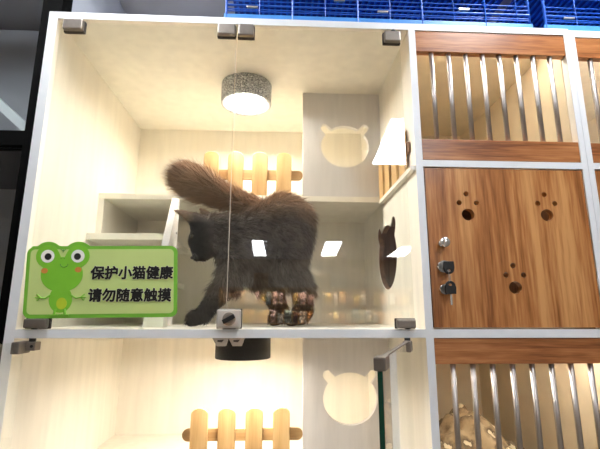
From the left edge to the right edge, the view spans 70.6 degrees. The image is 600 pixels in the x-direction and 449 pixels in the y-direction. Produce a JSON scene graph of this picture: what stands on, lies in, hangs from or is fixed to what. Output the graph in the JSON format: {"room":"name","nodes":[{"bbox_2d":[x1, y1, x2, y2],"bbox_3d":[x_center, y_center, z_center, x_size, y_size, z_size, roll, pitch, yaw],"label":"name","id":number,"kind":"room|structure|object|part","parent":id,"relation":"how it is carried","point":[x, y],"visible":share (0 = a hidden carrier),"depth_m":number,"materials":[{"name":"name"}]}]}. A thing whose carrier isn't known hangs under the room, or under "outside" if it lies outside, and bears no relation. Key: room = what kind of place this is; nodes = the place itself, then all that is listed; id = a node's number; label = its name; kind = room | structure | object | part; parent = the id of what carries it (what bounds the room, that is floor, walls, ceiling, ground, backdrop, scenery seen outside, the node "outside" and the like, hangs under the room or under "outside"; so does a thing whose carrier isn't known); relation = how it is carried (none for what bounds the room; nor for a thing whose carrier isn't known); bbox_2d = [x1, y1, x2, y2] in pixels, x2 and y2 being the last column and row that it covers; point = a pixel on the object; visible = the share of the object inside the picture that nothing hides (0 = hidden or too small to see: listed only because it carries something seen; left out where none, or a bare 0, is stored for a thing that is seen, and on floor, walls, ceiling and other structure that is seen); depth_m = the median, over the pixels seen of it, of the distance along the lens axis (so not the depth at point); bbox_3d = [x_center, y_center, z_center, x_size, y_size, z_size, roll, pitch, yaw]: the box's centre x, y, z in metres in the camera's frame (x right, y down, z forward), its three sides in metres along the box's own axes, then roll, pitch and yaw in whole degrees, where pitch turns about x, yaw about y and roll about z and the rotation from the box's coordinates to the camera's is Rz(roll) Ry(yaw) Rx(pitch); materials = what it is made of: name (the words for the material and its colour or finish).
{"room":"pet shop","nodes":[
{"label":"pet shop","id":0,"kind":"room"},
{"bbox_2d":[0,0,511,30],"bbox_3d":[0.641,-1.826,-2.551,8.200,0.075,9.600,1,-12,-3],"label":"ceiling","id":1,"kind":"structure","parent":0,"point":[14,14],"depth_m":1.74,"materials":[{"name":"grey paint"}]},
{"bbox_3d":[0.636,0.902,-3.125,8.200,0.050,9.600,1,-12,-3],"label":"floor","id":2,"kind":"structure","parent":0,"visible":0},
{"bbox_2d":[0,0,125,360],"bbox_3d":[-1.227,0.425,1.254,1.075,2.680,0.585,1,-12,-3],"label":"display cabinet","id":3,"kind":"object","parent":2,"relation":"on","point":[21,51],"visible":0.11,"depth_m":1.44,"materials":[{"name":"black paint"}]},
{"bbox_2d":[0,151,20,189],"bbox_3d":[-1.210,-0.199,1.405,1.008,0.016,0.519,1,-12,-3],"label":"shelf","id":4,"kind":"object","parent":3,"relation":"attached to","point":[9,160],"depth_m":1.43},
{"bbox_3d":[-1.216,-0.230,1.119,0.970,0.042,0.046,1,-12,-3],"label":"cross rail","id":5,"kind":"part","parent":3,"relation":"part of","materials":[{"name":"black paint"}]},
{"bbox_3d":[-0.705,0.376,1.017,0.054,2.680,0.050,1,-12,-3],"label":"corner post","id":6,"kind":"part","parent":3,"relation":"part of","materials":[{"name":"black paint"}]},
{"bbox_2d":[0,11,599,448],"bbox_3d":[0.036,0.587,1.023,1.398,2.272,1.142,1,-12,-3],"label":"tall cabinet","id":7,"kind":"object","parent":2,"relation":"on","point":[415,148],"visible":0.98,"depth_m":1.24,"materials":[{"name":"beige wood"}]},
{"bbox_3d":[-0.598,0.270,0.939,0.032,0.018,0.024,1,-12,-3],"label":"pivot arm","id":8,"kind":"part","parent":7,"relation":"part of","materials":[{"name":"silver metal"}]},
{"bbox_3d":[-0.661,0.634,1.204,0.022,2.253,0.679,1,-12,-3],"label":"panel","id":9,"kind":"part","parent":7,"relation":"part of","materials":[{"name":"beige wood"}]},
{"bbox_2d":[23,242,177,318],"bbox_3d":[-0.455,0.126,0.972,0.349,0.175,0.004,1,-12,-3],"label":"warning sign","id":10,"kind":"object","parent":7,"relation":"attached to","point":[78,279],"visible":1,"depth_m":0.97,"materials":[{"name":"green plastic"}]},
{"bbox_2d":[96,434,302,448],"bbox_3d":[-0.196,0.737,1.383,0.927,0.018,0.333,1,-12,-3],"label":"shelf","id":11,"kind":"object","parent":7,"relation":"attached to","point":[111,441],"depth_m":1.42,"materials":[{"name":"beige wood"}]},
{"bbox_3d":[-0.181,0.267,0.964,0.038,0.019,0.010,1,-12,-3],"label":"catch plate","id":12,"kind":"part","parent":7,"relation":"part of","materials":[{"name":"silver metal"}]},
{"bbox_3d":[0.052,-0.142,1.060,0.434,0.775,0.006,1,-12,-3],"label":"pane","id":13,"kind":"part","parent":7,"relation":"part of","materials":[{"name":"clear glass"}]},
{"bbox_2d":[51,323,417,328],"bbox_3d":[-0.187,0.318,1.294,0.927,0.019,0.679,1,-12,-3],"label":"shelf","id":14,"kind":"object","parent":7,"relation":"attached to","point":[53,325],"depth_m":1.15,"materials":[{"name":"beige wood"}]},
{"bbox_3d":[-0.145,0.268,0.966,0.038,0.019,0.010,1,-12,-3],"label":"catch plate","id":15,"kind":"part","parent":7,"relation":"part of","materials":[{"name":"silver metal"}]},
{"bbox_2d":[157,156,320,326],"bbox_3d":[-0.170,0.033,1.234,0.510,0.512,0.261,3,-12,-14],"label":"cat","id":16,"kind":"object","parent":7,"relation":"on","point":[272,240],"visible":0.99,"depth_m":1.18},
{"bbox_2d":[98,193,380,222],"bbox_3d":[-0.195,-0.053,1.549,0.927,0.018,0.333,1,-12,-3],"label":"shelf","id":17,"kind":"object","parent":7,"relation":"attached to","point":[330,207],"depth_m":1.45,"materials":[{"name":"beige wood"}]},
{"bbox_3d":[0.009,0.713,1.574,1.398,2.253,0.012,1,-12,-3],"label":"panel","id":18,"kind":"part","parent":7,"relation":"part of","materials":[{"name":"beige wood"}]},
{"bbox_3d":[-0.170,0.624,1.259,0.356,0.034,0.010,1,-12,-3],"label":"fence rail","id":19,"kind":"part","parent":7,"relation":"part of","materials":[{"name":"brown wood"}]},
{"bbox_2d":[215,338,270,360],"bbox_3d":[-0.169,0.359,1.262,0.163,0.074,0.163,1,-12,-3],"label":"spot lamp","id":20,"kind":"object","parent":7,"relation":"attached to","point":[252,349],"visible":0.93,"depth_m":1.19,"materials":[{"name":"black metal"}]},
{"bbox_2d":[221,72,271,115],"bbox_3d":[-0.180,-0.434,1.426,0.167,0.069,0.167,1,-12,-3],"label":"spot lamp","id":21,"kind":"object","parent":7,"relation":"attached to","point":[253,91],"visible":0.98,"depth_m":1.38,"materials":[{"name":"grey metal"}]},
{"bbox_2d":[228,94,263,110],"bbox_3d":[-0.180,-0.410,1.421,0.119,0.004,0.119,1,-12,-3],"label":"diffuser","id":22,"kind":"object","parent":21,"relation":"attached to","point":[244,102],"depth_m":1.42,"materials":[{"name":"white plastic"}]},
{"bbox_3d":[-0.169,-0.166,1.426,0.356,0.034,0.010,1,-12,-3],"label":"fence rail","id":23,"kind":"part","parent":7,"relation":"part of","materials":[{"name":"brown wood"}]},
{"bbox_3d":[0.027,-0.469,1.476,1.398,0.019,0.691,1,-12,-3],"label":"panel","id":24,"kind":"part","parent":7,"relation":"part of","materials":[{"name":"beige wood"}]},
{"bbox_3d":[0.143,-0.273,1.452,0.266,0.373,0.018,1,-12,-3],"label":"bear panel","id":25,"kind":"part","parent":7,"relation":"part of","materials":[{"name":"grey laminate"}]},
{"bbox_3d":[0.141,0.517,1.286,0.266,0.373,0.018,1,-12,-3],"label":"bear panel","id":26,"kind":"part","parent":7,"relation":"part of","materials":[{"name":"grey laminate"}]},
{"bbox_2d":[224,0,532,27],"bbox_3d":[0.209,-0.588,1.470,0.858,0.212,0.589,1,-12,-3],"label":"wire cage","id":27,"kind":"object","parent":7,"relation":"on","point":[438,12],"visible":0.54,"depth_m":1.19,"materials":[{"name":"blue metal"}]},
{"bbox_2d":[233,0,502,21],"bbox_3d":[0.209,-0.687,1.496,0.858,0.008,0.578,1,-12,-3],"label":"tray","id":28,"kind":"object","parent":27,"relation":"on","point":[487,2],"depth_m":1.38,"materials":[{"name":"blue plastic"}]},
{"bbox_2d":[224,13,532,27],"bbox_3d":[0.209,-0.495,1.450,0.858,0.022,0.588,1,-12,-3],"label":"tray","id":29,"kind":"object","parent":27,"relation":"on","point":[529,25],"depth_m":1.17,"materials":[{"name":"blue plastic"}]},
{"bbox_3d":[0.647,-0.640,1.207,0.007,0.194,0.007,1,-12,-3],"label":"corner post","id":30,"kind":"part","parent":27,"relation":"part of","materials":[{"name":"blue metal"}]},
{"bbox_3d":[0.281,-0.174,1.264,0.005,0.032,0.313,1,-12,-3],"label":"fence rail","id":31,"kind":"part","parent":7,"relation":"part of","materials":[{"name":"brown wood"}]},
{"bbox_3d":[0.177,0.605,0.694,0.007,0.773,0.411,-4,-13,19],"label":"pane","id":32,"kind":"part","parent":7,"relation":"part of","materials":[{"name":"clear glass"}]},
{"bbox_3d":[0.346,0.043,1.016,0.025,0.025,0.030,1,-12,-3],"label":"door knob","id":33,"kind":"part","parent":7,"relation":"part of","materials":[{"name":"silver metal"}]},
{"bbox_2d":[443,261,454,273],"bbox_3d":[0.350,0.103,1.003,0.027,0.030,0.018,1,-12,-3],"label":"key","id":34,"kind":"object","parent":7,"relation":"in","point":[447,265],"visible":1,"depth_m":0.99,"materials":[{"name":"black plastic"}]},
{"bbox_2d":[439,404,523,448],"bbox_3d":[0.501,0.616,1.225,0.385,0.185,0.500,1,-12,-3],"label":"blanket","id":35,"kind":"object","parent":7,"relation":"on","point":[466,418],"visible":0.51,"depth_m":1.13,"materials":[{"name":"fabric"}]},
{"bbox_3d":[0.518,-0.491,1.162,0.414,0.060,0.020,1,-12,-3],"label":"rail","id":36,"kind":"part","parent":7,"relation":"part of","materials":[{"name":"brown wood"}]},
{"bbox_3d":[0.518,-0.188,1.099,0.414,0.055,0.020,1,-12,-3],"label":"rail","id":37,"kind":"part","parent":7,"relation":"part of","materials":[{"name":"brown wood"}]},
{"bbox_2d":[433,328,588,328],"bbox_3d":[0.501,0.326,1.326,0.416,0.019,0.679,1,-12,-3],"label":"shelf","id":38,"kind":"object","parent":7,"relation":"attached to","point":[433,328],"depth_m":1.05,"materials":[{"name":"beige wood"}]},
{"bbox_3d":[0.518,0.053,1.047,0.410,0.392,0.018,1,-12,-3],"label":"door panel","id":39,"kind":"part","parent":7,"relation":"part of","materials":[{"name":"brown wood"}]},
{"bbox_3d":[0.517,0.297,0.997,0.414,0.057,0.020,1,-12,-3],"label":"rail","id":40,"kind":"part","parent":7,"relation":"part of","materials":[{"name":"brown wood"}]},
{"bbox_3d":[0.716,0.650,1.269,0.015,2.253,0.679,1,-12,-3],"label":"panel","id":41,"kind":"part","parent":7,"relation":"part of","materials":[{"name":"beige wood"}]},
{"bbox_2d":[568,30,599,245],"bbox_3d":[0.949,0.646,1.286,0.450,2.268,0.692,1,-12,-3],"label":"tall cabinet","id":42,"kind":"object","parent":2,"relation":"on","point":[585,45],"visible":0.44,"depth_m":1.16,"materials":[{"name":"beige wood"}]},
{"bbox_2d":[496,0,599,30],"bbox_3d":[1.055,-0.579,1.509,0.765,0.212,0.589,1,-12,-3],"label":"wire cage","id":43,"kind":"object","parent":42,"relation":"on","point":[575,15],"visible":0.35,"depth_m":1.36,"materials":[{"name":"blue metal"}]},
{"bbox_3d":[0.692,-0.639,1.209,0.007,0.194,0.007,1,-12,-3],"label":"corner post","id":44,"kind":"part","parent":43,"relation":"part of","materials":[{"name":"blue metal"}]},
{"bbox_2d":[544,24,599,30],"bbox_3d":[1.055,-0.485,1.490,0.765,0.022,0.588,1,-12,-3],"label":"tray","id":45,"kind":"object","parent":43,"relation":"on","point":[570,27],"depth_m":1.19,"materials":[{"name":"blue plastic"}]},
{"bbox_3d":[0.965,-0.482,1.182,0.415,0.060,0.020,1,-12,-3],"label":"rail","id":46,"kind":"part","parent":42,"relation":"part of","materials":[{"name":"brown wood"}]},
{"bbox_3d":[0.951,-0.454,1.518,0.450,0.020,0.691,1,-12,-3],"label":"panel","id":47,"kind":"part","parent":42,"relation":"part of","materials":[{"name":"beige wood"}]},
{"bbox_3d":[1.165,0.657,1.289,0.018,2.248,0.679,1,-12,-3],"label":"panel","id":48,"kind":"part","parent":42,"relation":"part of","materials":[{"name":"beige wood"}]},
{"bbox_3d":[0.965,-0.182,1.119,0.415,0.054,0.020,1,-12,-3],"label":"rail","id":49,"kind":"part","parent":42,"relation":"part of","materials":[{"name":"brown wood"}]},
{"bbox_3d":[0.964,0.058,1.068,0.411,0.393,0.018,1,-12,-3],"label":"door panel","id":50,"kind":"part","parent":42,"relation":"part of","materials":[{"name":"brown wood"}]},
{"bbox_3d":[0.350,0.124,0.992,0.007,0.035,0.009,1,-12,-3],"label":"ring","id":51,"kind":"object","parent":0,"visible":0},
{"bbox_2d":[444,281,455,304],"bbox_3d":[0.350,0.159,0.983,0.027,0.056,0.006,1,-12,-3],"label":"key","id":52,"kind":"object","parent":51,"relation":"hanging from","point":[451,289],"visible":1,"depth_m":0.98,"materials":[{"name":"black plastic"}]}
]}

